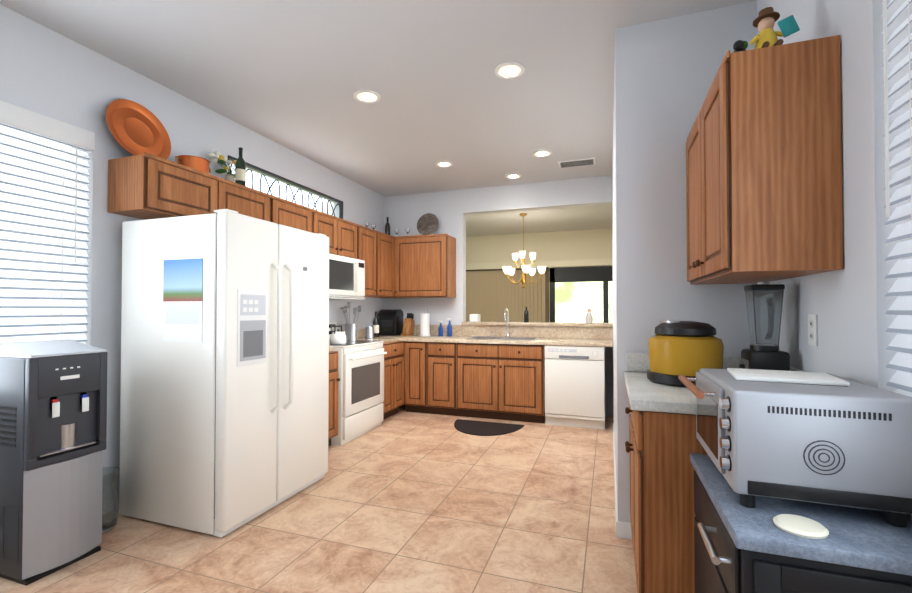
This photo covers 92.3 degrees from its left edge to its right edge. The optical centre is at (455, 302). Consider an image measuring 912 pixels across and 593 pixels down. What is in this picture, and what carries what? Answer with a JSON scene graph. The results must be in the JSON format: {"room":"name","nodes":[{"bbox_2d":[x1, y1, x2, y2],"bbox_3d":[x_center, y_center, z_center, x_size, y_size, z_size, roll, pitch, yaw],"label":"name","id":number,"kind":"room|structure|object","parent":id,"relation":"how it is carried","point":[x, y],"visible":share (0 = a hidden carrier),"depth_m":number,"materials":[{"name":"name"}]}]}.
{"room":"kitchen","nodes":[
{"label":"kitchen","id":0,"kind":"room"},
{"bbox_2d":[0,4,384,503],"bbox_3d":[-2.307,-0.122,2.583,0.140,2.830,7.800,0,-1,19],"label":"wall","id":1,"kind":"structure","parent":0,"point":[46,71],"depth_m":2.75,"materials":[{"name":"white paint"}]},
{"bbox_2d":[68,146,82,266],"bbox_3d":[-2.512,-0.262,1.947,0.175,1.570,1.600,0,-1,19],"label":"window","id":2,"kind":"structure","parent":1,"relation":"in","point":[74,190],"depth_m":2.53,"materials":[{"name":"white"}]},
{"bbox_2d":[108,152,275,222],"bbox_3d":[-1.849,-0.730,3.173,0.330,0.342,1.040,0,-1,19],"label":"upper cabinet","id":3,"kind":"object","parent":1,"relation":"attached to","point":[145,186],"depth_m":2.80,"materials":[{"name":"brown wood"}]},
{"bbox_2d":[106,99,170,158],"bbox_3d":[-2.054,-1.113,2.848,0.114,0.402,0.414,0,-1,19],"label":"copper tray","id":4,"kind":"object","parent":3,"relation":"on","point":[135,128],"visible":0.92,"depth_m":2.85,"materials":[{"name":"orange metal"}]},
{"bbox_2d":[175,155,210,173],"bbox_3d":[-1.869,-0.960,3.120,0.208,0.115,0.278,0,-1,19],"label":"copper pot","id":5,"kind":"object","parent":3,"relation":"on","point":[198,163],"visible":0.58,"depth_m":3.04,"materials":[{"name":"orange metal"}]},
{"bbox_2d":[207,151,235,181],"bbox_3d":[-1.818,-1.035,3.482,0.110,0.276,0.348,0,-1,19],"label":"flower arrangement","id":6,"kind":"object","parent":3,"relation":"on","point":[216,157],"visible":0.75,"depth_m":3.42,"materials":[{"name":"white plant"}]},
{"bbox_2d":[235,147,245,185],"bbox_3d":[-1.700,-1.060,3.454,0.077,0.325,0.077,0,-1,19],"label":"wine bottle","id":7,"kind":"object","parent":3,"relation":"on","point":[240,171],"visible":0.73,"depth_m":3.43,"materials":[{"name":"green glass"}]},
{"bbox_2d":[228,155,342,218],"bbox_3d":[-1.629,-1.060,4.399,0.040,0.300,1.670,0,-1,19],"label":"transom","id":8,"kind":"object","parent":1,"relation":"attached to","point":[263,171],"visible":0.54,"depth_m":4.37,"materials":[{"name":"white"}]},
{"bbox_2d":[276,197,315,232],"bbox_3d":[-1.588,-0.493,3.915,0.330,0.792,0.540,0,-1,19],"label":"upper cabinet","id":9,"kind":"object","parent":1,"relation":"attached to","point":[288,213],"depth_m":3.89,"materials":[{"name":"brown wood"}]},
{"bbox_2d":[316,210,359,258],"bbox_3d":[-1.370,-0.679,4.541,0.330,0.402,0.780,0,-1,19],"label":"upper cabinet","id":10,"kind":"object","parent":1,"relation":"attached to","point":[344,235],"depth_m":4.54,"materials":[{"name":"brown wood"}]},
{"bbox_2d":[329,253,364,299],"bbox_3d":[-1.300,-0.256,4.524,0.469,0.435,0.735,0,-1,19],"label":"over-the-range microwave","id":11,"kind":"object","parent":10,"relation":"attached to","point":[346,278],"visible":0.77,"depth_m":4.46,"materials":[{"name":"white"}]},
{"bbox_2d":[340,329,383,335],"bbox_3d":[-1.190,0.376,5.514,0.020,0.099,1.167,0,-1,19],"label":"backsplash","id":12,"kind":"structure","parent":1,"relation":"attached to","point":[361,332],"depth_m":5.49,"materials":[{"name":"beige tile"}]},
{"bbox_2d":[360,225,375,295],"bbox_3d":[-1.172,-0.476,5.105,0.330,0.792,0.420,0,-1,19],"label":"upper cabinet","id":13,"kind":"object","parent":1,"relation":"attached to","point":[367,235],"depth_m":5.09,"materials":[{"name":"brown wood"}]},
{"bbox_2d":[364,231,395,297],"bbox_3d":[-0.996,-0.469,5.521,0.388,0.792,0.483,0,-1,19],"label":"upper cabinet","id":14,"kind":"object","parent":1,"relation":"attached to","point":[385,243],"depth_m":5.45,"materials":[{"name":"brown wood"}]},
{"bbox_2d":[385,217,389,234],"bbox_3d":[-0.931,-1.012,5.955,0.074,0.305,0.074,0,-1,19],"label":"wine bottle","id":15,"kind":"object","parent":14,"relation":"on","point":[387,227],"visible":0.75,"depth_m":5.93,"materials":[{"name":"black glass"}]},
{"bbox_2d":[0,405,636,592],"bbox_3d":[-0.504,1.308,1.931,3.960,0.050,7.800,0,-1,19],"label":"floor","id":16,"kind":"structure","parent":0,"point":[402,500],"depth_m":2.46,"materials":[{"name":"tile"}]},
{"bbox_2d":[0,339,107,585],"bbox_3d":[-2.026,0.742,2.184,0.315,1.090,0.332,0,-1,19],"label":"water dispenser","id":17,"kind":"object","parent":16,"relation":"on","point":[53,415],"visible":1,"depth_m":2.07,"materials":[{"name":"grey plastic"}]},
{"bbox_2d":[102,467,119,533],"bbox_3d":[-2.017,1.125,2.484,0.170,0.330,0.170,0,-1,19],"label":"floor vase","id":18,"kind":"object","parent":16,"relation":"on","point":[110,508],"visible":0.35,"depth_m":2.46,"materials":[{"name":"clear"}]},
{"bbox_2d":[119,209,328,537],"bbox_3d":[-1.461,0.388,2.953,0.897,1.804,0.944,0,-1,19],"label":"fridge","id":19,"kind":"object","parent":16,"relation":"on","point":[224,406],"visible":1,"depth_m":2.56,"materials":[{"name":"white metal"}]},
{"bbox_2d":[328,348,339,446],"bbox_3d":[-1.459,0.877,3.832,0.615,0.870,0.616,0,-1,19],"label":"base cabinet","id":20,"kind":"object","parent":16,"relation":"on","point":[333,355],"depth_m":3.94,"materials":[{"name":"brown wood"}]},
{"bbox_2d":[329,321,386,445],"bbox_3d":[-1.178,0.761,4.474,0.710,1.120,0.764,0,-1,19],"label":"range","id":21,"kind":"object","parent":16,"relation":"on","point":[360,385],"visible":0.58,"depth_m":4.26,"materials":[{"name":"white metal"}]},
{"bbox_2d":[330,325,346,343],"bbox_3d":[-1.143,0.311,4.291,0.160,0.176,0.196,0,-1,19],"label":"tea kettle","id":22,"kind":"object","parent":21,"relation":"on","point":[338,336],"visible":1,"depth_m":4.22,"materials":[{"name":"white ceramic"}]},
{"bbox_2d":[332,340,407,419],"bbox_3d":[-0.977,0.896,5.121,0.675,0.870,0.581,0,-1,19],"label":"base cabinet","id":23,"kind":"object","parent":16,"relation":"on","point":[396,358],"depth_m":5.09,"materials":[{"name":"brown wood"}]},
{"bbox_2d":[356,336,399,343],"bbox_3d":[-1.047,0.441,5.126,0.546,0.040,0.531,0,-1,19],"label":"countertop","id":24,"kind":"structure","parent":23,"relation":"on","point":[382,338],"depth_m":5.20,"materials":[{"name":"beige stone"}]},
{"bbox_2d":[340,302,360,339],"bbox_3d":[-1.214,0.205,5.012,0.248,0.425,0.203,0,-1,19],"label":"utensil crock","id":25,"kind":"object","parent":24,"relation":"on","point":[351,331],"visible":1,"depth_m":4.97,"materials":[{"name":"silver metal"}]},
{"bbox_2d":[365,325,373,338],"bbox_3d":[-1.015,0.340,5.149,0.100,0.160,0.100,0,-1,19],"label":"steel canister","id":26,"kind":"object","parent":24,"relation":"on","point":[369,331],"visible":1,"depth_m":5.11,"materials":[{"name":"silver metal"}]},
{"bbox_2d":[408,340,427,413],"bbox_3d":[-0.435,0.902,5.511,0.370,0.870,0.677,0,-1,19],"label":"base cabinet","id":27,"kind":"object","parent":16,"relation":"on","point":[417,349],"depth_m":5.23,"materials":[{"name":"brown wood"}]},
{"bbox_2d":[428,344,455,415],"bbox_3d":[-0.076,0.900,5.418,0.370,0.870,0.615,0,-1,19],"label":"base cabinet","id":28,"kind":"object","parent":16,"relation":"on","point":[441,357],"depth_m":5.13,"materials":[{"name":"brown wood"}]},
{"bbox_2d":[454,419,523,435],"bbox_3d":[0.291,1.317,4.597,0.760,0.009,0.522,0,-1,19],"label":"mat","id":29,"kind":"object","parent":16,"relation":"on","point":[478,428],"visible":1,"depth_m":4.61,"materials":[{"name":"black rubber"}]},
{"bbox_2d":[456,344,551,422],"bbox_3d":[0.572,0.897,5.192,1.003,0.870,0.615,0,-1,19],"label":"base cabinet","id":30,"kind":"object","parent":16,"relation":"on","point":[487,372],"depth_m":4.90,"materials":[{"name":"brown wood"}]},
{"bbox_2d":[400,336,611,346],"bbox_3d":[0.305,0.442,5.287,2.992,0.042,0.666,0,-1,19],"label":"countertop","id":31,"kind":"structure","parent":30,"relation":"on","point":[566,340],"depth_m":4.92,"materials":[{"name":"beige stone"}]},
{"bbox_2d":[373,312,378,336],"bbox_3d":[-0.996,0.267,5.445,0.079,0.315,0.079,0,-1,19],"label":"wine bottle","id":32,"kind":"object","parent":31,"relation":"on","point":[376,325],"visible":0.96,"depth_m":5.41,"materials":[{"name":"black glass"}]},
{"bbox_2d":[378,309,403,335],"bbox_3d":[-0.871,0.258,5.865,0.260,0.345,0.244,0,-1,19],"label":"coffee machine","id":33,"kind":"object","parent":31,"relation":"on","point":[391,322],"visible":0.9,"depth_m":5.76,"materials":[{"name":"black plastic"}]},
{"bbox_2d":[401,313,414,335],"bbox_3d":[-0.634,0.282,5.784,0.100,0.295,0.220,0,-1,19],"label":"knife block","id":34,"kind":"object","parent":31,"relation":"on","point":[408,326],"visible":1,"depth_m":5.76,"materials":[{"name":"brown wood"}]},
{"bbox_2d":[419,309,430,335],"bbox_3d":[-0.402,0.251,5.661,0.150,0.353,0.150,0,-1,19],"label":"paper towel holder","id":35,"kind":"object","parent":31,"relation":"on","point":[424,323],"visible":1,"depth_m":5.61,"materials":[{"name":"white paper"}]},
{"bbox_2d":[438,321,442,335],"bbox_3d":[-0.198,0.327,5.636,0.068,0.200,0.058,0,-1,19],"label":"spray bottle","id":36,"kind":"object","parent":31,"relation":"on","point":[440,330],"visible":1,"depth_m":5.62,"materials":[{"name":"blue plastic"}]},
{"bbox_2d":[446,318,451,335],"bbox_3d":[-0.085,0.312,5.629,0.068,0.230,0.058,0,-1,19],"label":"spray bottle","id":37,"kind":"object","parent":31,"relation":"on","point":[449,329],"visible":1,"depth_m":5.61,"materials":[{"name":"blue plastic"}]},
{"bbox_2d":[464,336,539,339],"bbox_3d":[0.561,0.505,5.199,0.784,0.174,0.454,0,-1,19],"label":"sink","id":38,"kind":"object","parent":31,"relation":"in","point":[465,337],"depth_m":5.37,"materials":[{"name":"silver metal"}]},
{"bbox_2d":[504,308,515,335],"bbox_3d":[0.662,0.246,5.362,0.142,0.355,0.209,0,-1,19],"label":"faucet","id":39,"kind":"object","parent":31,"relation":"on","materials":[{"name":"silver metal"}]},
{"bbox_2d":[544,345,604,428],"bbox_3d":[1.339,0.895,4.888,0.614,0.865,0.611,0,-1,19],"label":"dishwasher","id":40,"kind":"object","parent":16,"relation":"on","point":[574,386],"visible":1,"depth_m":4.62,"materials":[{"name":"white metal"}]},
{"bbox_2d":[624,35,842,592],"bbox_3d":[1.086,0.202,1.915,0.649,2.162,0.839,0,-1,19],"label":"tall cabinet","id":41,"kind":"object","parent":16,"relation":"on","point":[764,172],"visible":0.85,"depth_m":1.52,"materials":[{"name":"brown wood"}]},
{"bbox_2d":[647,320,723,386],"bbox_3d":[1.063,0.225,2.034,0.324,0.287,0.380,0,-1,19],"label":"slow cooker","id":42,"kind":"object","parent":41,"relation":"on","point":[676,349],"visible":0.75,"depth_m":1.92,"materials":[{"name":"yellow plastic"}]},
{"bbox_2d":[739,282,789,370],"bbox_3d":[1.280,0.140,1.835,0.168,0.452,0.216,0,-1,19],"label":"blender","id":43,"kind":"object","parent":41,"relation":"on","point":[764,302],"visible":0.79,"depth_m":1.77,"materials":[{"name":"black plastic"}]},
{"bbox_2d":[733,7,799,52],"bbox_3d":[1.106,-0.972,1.572,0.195,0.173,0.110,0,-1,19],"label":"figurine","id":44,"kind":"object","parent":41,"relation":"on","point":[766,19],"visible":0.81,"depth_m":1.56,"materials":[{"name":"yellow"}]},
{"bbox_2d":[690,453,911,592],"bbox_3d":[0.924,0.902,1.214,0.467,0.739,0.610,0,-1,19],"label":"cabinet","id":45,"kind":"object","parent":16,"relation":"on","point":[738,548],"visible":0.88,"depth_m":1.01,"materials":[{"name":"stone"}]},
{"bbox_2d":[678,368,911,527],"bbox_3d":[0.939,0.380,1.289,0.454,0.305,0.464,0,-1,19],"label":"toaster oven","id":46,"kind":"object","parent":45,"relation":"on","point":[849,446],"visible":0.98,"depth_m":1.08,"materials":[{"name":"silver metal"}]},
{"bbox_2d":[727,368,849,385],"bbox_3d":[0.983,0.221,1.321,0.260,0.012,0.200,0,-1,25],"label":"cutting board","id":47,"kind":"object","parent":46,"relation":"on","point":[816,378],"visible":1,"depth_m":1.27,"materials":[{"name":"white plastic"}]},
{"bbox_2d":[773,514,828,538],"bbox_3d":[0.808,0.523,1.028,0.104,0.012,0.104,0,-1,19],"label":"dish","id":48,"kind":"object","parent":45,"relation":"on","point":[800,526],"visible":1,"depth_m":1.01,"materials":[{"name":"beige ceramic"}]},
{"bbox_2d":[0,0,756,236],"bbox_3d":[0.168,-1.563,3.561,6.400,0.080,11.240,0,-1,19],"label":"ceiling","id":49,"kind":"structure","parent":0,"point":[294,75],"depth_m":2.94,"materials":[{"name":"white paint"}]},
{"bbox_2d":[354,90,380,102],"bbox_3d":[-0.656,-1.522,3.234,0.196,0.009,0.196,0,-1,19],"label":"recessed light","id":50,"kind":"object","parent":49,"relation":"in","point":[367,96],"visible":1,"depth_m":3.23,"materials":[{"name":"white glass"}]},
{"bbox_2d":[435,161,452,167],"bbox_3d":[-0.128,-1.500,4.744,0.196,0.009,0.196,0,-1,19],"label":"recessed light","id":51,"kind":"object","parent":49,"relation":"in","point":[444,164],"visible":0.98,"depth_m":4.74,"materials":[{"name":"white glass"}]},
{"bbox_2d":[495,62,524,78],"bbox_3d":[0.354,-1.528,2.881,0.196,0.009,0.196,0,-1,19],"label":"recessed light","id":52,"kind":"object","parent":49,"relation":"in","point":[508,70],"visible":1,"depth_m":2.88,"materials":[{"name":"white glass"}]},
{"bbox_2d":[505,174,521,178],"bbox_3d":[0.679,-1.493,5.172,0.196,0.009,0.196,0,-1,19],"label":"recessed light","id":53,"kind":"object","parent":49,"relation":"in","point":[512,176],"visible":0.98,"depth_m":5.18,"materials":[{"name":"white glass"}]},
{"bbox_2d":[502,213,545,287],"bbox_3d":[1.137,-0.853,7.205,0.688,1.229,0.716,0,-1,19],"label":"chandelier","id":54,"kind":"object","parent":49,"relation":"hanging from","point":[510,271],"visible":1,"depth_m":7.18,"materials":[{"name":"white glass"}]},
{"bbox_2d":[532,150,551,156],"bbox_3d":[0.870,-1.504,4.416,0.196,0.009,0.196,0,-1,19],"label":"recessed light","id":55,"kind":"object","parent":49,"relation":"in","point":[542,153],"visible":0.98,"depth_m":4.42,"materials":[{"name":"white glass"}]},
{"bbox_2d":[558,157,595,167],"bbox_3d":[1.295,-1.499,4.691,0.380,0.014,0.200,0,-1,19],"label":"ceiling vent","id":56,"kind":"object","parent":49,"relation":"in","point":[576,162],"visible":1,"depth_m":4.66,"materials":[{"name":"white metal"}]},
{"bbox_2d":[323,175,612,416],"bbox_3d":[-0.145,-0.073,5.884,4.240,2.830,0.140,0,-1,19],"label":"wall","id":57,"kind":"structure","parent":0,"point":[450,210],"depth_m":5.75,"materials":[{"name":"white paint"}]},
{"bbox_2d":[396,234,455,297],"bbox_3d":[-0.416,-0.467,5.698,0.745,0.792,0.390,0,-1,19],"label":"upper cabinet","id":58,"kind":"object","parent":57,"relation":"attached to","point":[425,264],"depth_m":5.57,"materials":[{"name":"brown wood"}]},
{"bbox_2d":[417,213,437,234],"bbox_3d":[-0.377,-1.027,5.781,0.310,0.328,0.104,0,-1,19],"label":"plate","id":59,"kind":"object","parent":58,"relation":"on","point":[427,223],"visible":0.92,"depth_m":5.79,"materials":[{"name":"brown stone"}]},
{"bbox_2d":[384,324,611,339],"bbox_3d":[0.411,0.358,5.591,2.992,0.138,0.024,0,-1,19],"label":"backsplash","id":60,"kind":"structure","parent":57,"relation":"attached to","point":[457,330],"depth_m":5.42,"materials":[{"name":"beige stone"}]},
{"bbox_2d":[461,321,612,326],"bbox_3d":[1.002,0.267,5.541,1.844,0.040,0.380,0,-1,19],"label":"pass-through ledge","id":61,"kind":"object","parent":57,"relation":"attached to","point":[577,324],"visible":0.88,"depth_m":5.38,"materials":[{"name":"beige stone"}]},
{"bbox_2d":[470,314,479,321],"bbox_3d":[0.251,0.199,5.773,0.120,0.100,0.120,0,-1,19],"label":"container","id":62,"kind":"object","parent":61,"relation":"on","point":[474,317],"visible":0.98,"depth_m":5.72,"materials":[{"name":"white plastic"}]},
{"bbox_2d":[524,307,528,321],"bbox_3d":[0.893,0.146,5.549,0.060,0.200,0.060,0,-1,19],"label":"bottle","id":63,"kind":"object","parent":61,"relation":"on","point":[526,315],"visible":1,"depth_m":5.53,"materials":[{"name":"black glass"}]},
{"bbox_2d":[585,309,592,322],"bbox_3d":[1.611,0.155,5.298,0.100,0.175,0.100,0,-1,19],"label":"figurine","id":64,"kind":"object","parent":61,"relation":"on","point":[588,317],"visible":1,"depth_m":5.27,"materials":[{"name":"beige"}]},
{"bbox_2d":[466,228,611,321],"bbox_3d":[2.046,-0.028,8.909,6.680,2.830,0.140,0,-1,19],"label":"wall","id":65,"kind":"structure","parent":0,"point":[574,245],"depth_m":8.93,"materials":[{"name":"beige paint"}]},
{"bbox_2d":[466,258,611,321],"bbox_3d":[1.905,0.246,8.804,4.600,2.180,0.136,0,-1,19],"label":"vertical blinds","id":66,"kind":"object","parent":65,"relation":"attached to","point":[493,292],"visible":0.31,"depth_m":9.08,"materials":[{"name":"beige fabric"}]},
{"bbox_2d":[550,266,612,322],"bbox_3d":[2.907,0.337,8.518,2.120,2.090,0.080,0,-1,19],"label":"door frame","id":67,"kind":"structure","parent":65,"relation":"attached to","point":[604,274],"depth_m":8.63,"materials":[{"name":"black plastic"}]},
{"bbox_2d":[612,1,756,522],"bbox_3d":[1.774,-0.105,3.708,0.820,2.830,2.980,0,-1,19],"label":"wall","id":68,"kind":"structure","parent":0,"point":[665,71],"depth_m":2.38,"materials":[{"name":"white paint"}]},
{"bbox_2d":[613,423,617,524],"bbox_3d":[1.254,1.264,3.461,0.012,0.085,2.232,0,-1,19],"label":"baseboard","id":69,"kind":"structure","parent":68,"relation":"attached to","point":[615,486],"depth_m":3.01,"materials":[{"name":"white"}]},
{"bbox_2d":[616,518,631,539],"bbox_3d":[1.204,1.246,2.302,0.660,0.085,0.018,0,-1,19],"label":"baseboard","id":70,"kind":"structure","parent":68,"relation":"attached to","point":[623,529],"depth_m":2.40,"materials":[{"name":"white"}]},
{"bbox_2d":[757,0,911,518],"bbox_3d":[0.807,-0.162,-0.085,0.140,2.830,4.820,0,-1,19],"label":"wall","id":71,"kind":"structure","parent":0,"point":[849,304],"depth_m":1.34,"materials":[{"name":"white paint"}]},
{"bbox_2d":[808,314,817,345],"bbox_3d":[1.331,0.101,1.635,0.008,0.115,0.070,0,-1,19],"label":"electrical outlet plate","id":72,"kind":"object","parent":71,"relation":"attached to","point":[813,330],"visible":1,"depth_m":1.63,"materials":[{"name":"white plastic"}]},
{"bbox_2d":[881,0,911,396],"bbox_3d":[0.951,-0.325,0.487,0.084,1.424,1.606,0,-1,19],"label":"window blinds","id":73,"kind":"object","parent":71,"relation":"attached to","point":[900,344],"visible":0.71,"depth_m":1.18,"materials":[{"name":"white plastic"}]},
{"label":"outside","id":74,"kind":"structure","parent":0,"visible":0},
{"bbox_2d":[0,125,68,271],"bbox_3d":[-2.651,-0.276,1.995,0.001,2.140,2.140,0,-1,19],"label":"window","id":75,"kind":"structure","parent":74,"point":[31,180],"depth_m":2.54,"materials":[{"name":"glass"}]},
{"bbox_2d":[0,100,94,343],"bbox_3d":[-2.479,-0.278,1.935,0.084,1.534,1.536,0,-1,19],"label":"window blinds","id":76,"kind":"object","parent":75,"relation":"attached to","point":[45,299],"visible":0.75,"depth_m":2.44,"materials":[{"name":"white plastic"}]},
{"bbox_2d":[230,164,327,211],"bbox_3d":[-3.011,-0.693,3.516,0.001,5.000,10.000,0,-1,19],"label":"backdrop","id":77,"kind":"structure","parent":74,"point":[274,188],"depth_m":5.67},
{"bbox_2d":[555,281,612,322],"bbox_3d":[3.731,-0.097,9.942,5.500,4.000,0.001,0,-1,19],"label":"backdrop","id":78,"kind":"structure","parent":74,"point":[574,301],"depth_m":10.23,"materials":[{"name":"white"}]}
]}

